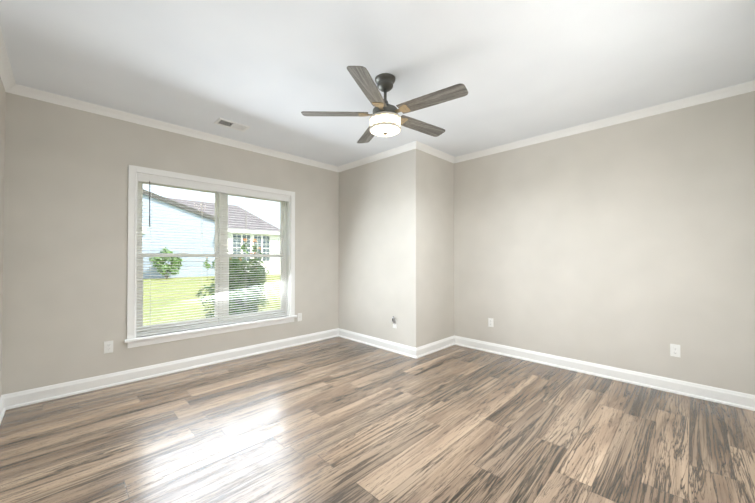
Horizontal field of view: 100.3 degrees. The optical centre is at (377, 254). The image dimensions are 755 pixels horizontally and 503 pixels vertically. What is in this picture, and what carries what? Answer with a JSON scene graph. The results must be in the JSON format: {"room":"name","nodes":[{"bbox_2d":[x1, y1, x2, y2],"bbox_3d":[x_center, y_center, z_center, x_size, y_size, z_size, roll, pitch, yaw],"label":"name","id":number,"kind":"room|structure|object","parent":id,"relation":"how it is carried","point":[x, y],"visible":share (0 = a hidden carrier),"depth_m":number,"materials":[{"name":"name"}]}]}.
{"room":"empty bedroom","nodes":[
{"label":"empty bedroom","id":0,"kind":"room"},
{"bbox_2d":[0,77,5,396],"bbox_3d":[-1.568,-0.088,0.942,0.180,2.740,4.630,1,-1,-45],"label":"wall","id":1,"kind":"structure","parent":0,"point":[2,129],"depth_m":2.57,"materials":[{"name":"paint"}]},
{"bbox_2d":[0,394,7,423],"bbox_3d":[-1.495,1.220,1.000,0.026,0.126,4.630,1,-1,-45],"label":"baseboard","id":2,"kind":"structure","parent":1,"relation":"attached to","point":[4,398],"depth_m":2.61,"materials":[{"name":"white paint"}]},
{"bbox_2d":[0,28,19,94],"bbox_3d":[-1.483,-1.422,1.042,0.060,0.069,4.630,1,-1,-45],"label":"crown molding","id":3,"kind":"structure","parent":1,"relation":"attached to","point":[10,85],"depth_m":2.44,"materials":[{"name":"white paint"}]},
{"bbox_2d":[2,92,338,394],"bbox_3d":[-2.014,-0.054,3.895,3.721,2.740,0.180,1,-1,-45],"label":"wall","id":4,"kind":"structure","parent":0,"point":[65,256],"depth_m":3.04,"materials":[{"name":"paint"}]},
{"bbox_2d":[104,341,112,353],"bbox_3d":[-2.656,0.917,3.111,0.070,0.115,0.008,1,-1,-45],"label":"electrical outlet","id":5,"kind":"object","parent":4,"relation":"attached to","point":[108,346],"visible":1,"depth_m":3.11,"materials":[{"name":"plastic"}]},
{"bbox_2d":[8,328,339,409],"bbox_3d":[-1.867,1.253,3.881,3.511,0.126,0.026,1,-1,-45],"label":"baseboard","id":6,"kind":"structure","parent":4,"relation":"attached to","point":[84,385],"depth_m":3.33,"materials":[{"name":"white paint"}]},
{"bbox_2d":[20,85,335,171],"bbox_3d":[-1.834,-1.389,3.920,3.451,0.069,0.060,1,-1,-45],"label":"crown molding","id":7,"kind":"structure","parent":4,"relation":"attached to","point":[25,91],"depth_m":3.37,"materials":[{"name":"white paint"}]},
{"bbox_2d":[124,315,296,347],"bbox_3d":[-1.895,0.922,3.899,1.952,0.092,0.137,1,-1,-45],"label":"window sill","id":8,"kind":"structure","parent":4,"relation":"attached to","point":[170,337],"depth_m":3.70,"materials":[{"name":"white paint"}]},
{"bbox_2d":[127,165,294,339],"bbox_3d":[-1.936,-0.016,3.950,1.908,1.785,0.195,1,-1,-45],"label":"window","id":9,"kind":"structure","parent":4,"relation":"in","point":[221,230],"depth_m":3.90,"materials":[{"name":"plastic"}]},
{"bbox_2d":[136,174,288,336],"bbox_3d":[-1.908,0.021,3.921,1.750,1.703,0.082,1,-1,-45],"label":"window blind","id":10,"kind":"object","parent":9,"relation":"attached to","point":[180,183],"visible":0.88,"depth_m":3.77,"materials":[{"name":"white plastic"}]},
{"bbox_2d":[298,313,301,320],"bbox_3d":[-1.137,0.924,4.619,0.070,0.115,0.018,1,-1,-45],"label":"outlet","id":11,"kind":"object","parent":4,"relation":"attached to","point":[299,316],"visible":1,"depth_m":4.62,"materials":[{"name":"plastic"}]},
{"bbox_2d":[0,336,754,502],"bbox_3d":[0.070,1.361,2.561,4.810,0.120,4.990,1,-1,-45],"label":"floor","id":12,"kind":"structure","parent":0,"point":[338,419],"depth_m":2.23,"materials":[{"name":"brown wood"}]},
{"bbox_2d":[339,149,453,347],"bbox_3d":[0.250,-0.041,5.031,1.089,2.740,1.770,1,-1,-45],"label":"wall bump-out","id":13,"kind":"object","parent":12,"relation":"on","point":[396,236],"visible":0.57,"depth_m":4.40,"materials":[{"name":"paint"}]},
{"bbox_2d":[336,141,419,171],"bbox_3d":[-0.047,-1.383,4.531,0.060,0.069,1.580,1,-1,-45],"label":"crown molding","id":14,"kind":"structure","parent":13,"relation":"attached to","point":[413,145],"depth_m":4.43,"materials":[{"name":"white paint"}]},
{"bbox_2d":[340,329,419,358],"bbox_3d":[-0.058,1.260,4.535,0.026,0.126,1.576,1,-1,-45],"label":"baseboard","id":15,"kind":"structure","parent":13,"relation":"attached to","point":[413,352],"depth_m":4.40,"materials":[{"name":"white paint"}]},
{"bbox_2d":[392,316,396,327],"bbox_3d":[0.218,0.920,4.250,0.044,0.160,0.070,1,-1,-45],"label":"electrical outlet","id":16,"kind":"object","parent":13,"relation":"attached to","point":[394,321],"visible":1,"depth_m":4.24,"materials":[{"name":"plastic"}]},
{"bbox_2d":[417,336,455,356],"bbox_3d":[0.817,1.258,4.313,0.840,0.126,0.026,1,-1,-45],"label":"baseboard","id":17,"kind":"structure","parent":13,"relation":"attached to","point":[432,347],"depth_m":4.31,"materials":[{"name":"white paint"}]},
{"bbox_2d":[420,142,455,162],"bbox_3d":[0.818,-1.385,4.321,0.810,0.069,0.060,1,-1,-45],"label":"crown molding","id":18,"kind":"structure","parent":13,"relation":"attached to","point":[425,148],"depth_m":4.32,"materials":[{"name":"white paint"}]},
{"bbox_2d":[0,0,754,166],"bbox_3d":[0.070,-1.499,2.594,4.810,0.120,4.990,1,-1,-45],"label":"ceiling","id":19,"kind":"structure","parent":0,"point":[268,72],"depth_m":2.34,"materials":[{"name":"paint"}]},
{"bbox_2d":[214,118,249,131],"bbox_3d":[-1.601,-1.423,3.475,0.320,0.011,0.176,1,-1,-45],"label":"ceiling vent","id":20,"kind":"object","parent":19,"relation":"in","point":[231,124],"visible":1,"depth_m":3.46,"materials":[{"name":"white metal"}]},
{"bbox_2d":[301,66,467,142],"bbox_3d":[0.101,-1.206,2.587,1.298,0.466,1.303,1,-1,-45],"label":"ceiling fan","id":21,"kind":"object","parent":19,"relation":"hanging from","point":[386,120],"visible":1,"depth_m":2.48,"materials":[{"name":"wood"}]},
{"bbox_2d":[454,91,754,394],"bbox_3d":[2.271,-0.057,3.650,0.180,2.740,3.040,1,-1,-45],"label":"wall","id":22,"kind":"structure","parent":0,"point":[629,245],"depth_m":3.24,"materials":[{"name":"paint"}]},
{"bbox_2d":[488,318,492,326],"bbox_3d":[1.529,0.923,4.249,0.008,0.115,0.070,1,-1,-45],"label":"electrical outlet","id":23,"kind":"object","parent":22,"relation":"attached to","point":[490,322],"visible":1,"depth_m":4.25,"materials":[{"name":"plastic"}]},
{"bbox_2d":[454,335,754,410],"bbox_3d":[2.187,1.249,3.573,0.026,0.126,3.010,1,-1,-45],"label":"baseboard","id":24,"kind":"structure","parent":22,"relation":"attached to","point":[704,392],"depth_m":3.22,"materials":[{"name":"white paint"}]},
{"bbox_2d":[456,80,754,162],"bbox_3d":[2.154,-1.393,3.612,0.060,0.069,2.950,1,-1,-45],"label":"crown molding","id":25,"kind":"structure","parent":22,"relation":"attached to","point":[749,86],"depth_m":3.22,"materials":[{"name":"white paint"}]},
{"bbox_2d":[670,344,679,356],"bbox_3d":[2.807,0.908,2.969,0.008,0.115,0.070,1,-1,-45],"label":"electrical outlet","id":26,"kind":"object","parent":22,"relation":"attached to","point":[674,350],"visible":1,"depth_m":2.97,"materials":[{"name":"plastic"}]},
{"label":"outside","id":27,"kind":"structure","parent":0,"visible":0},
{"bbox_2d":[142,189,280,324],"bbox_3d":[-26.276,-2.244,40.013,140.000,8.662,85.190,1,-1,-45],"label":"outdoor view","id":28,"kind":"structure","parent":27,"point":[253,243],"depth_m":17.92,"materials":[{"name":"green plant"}]}
]}

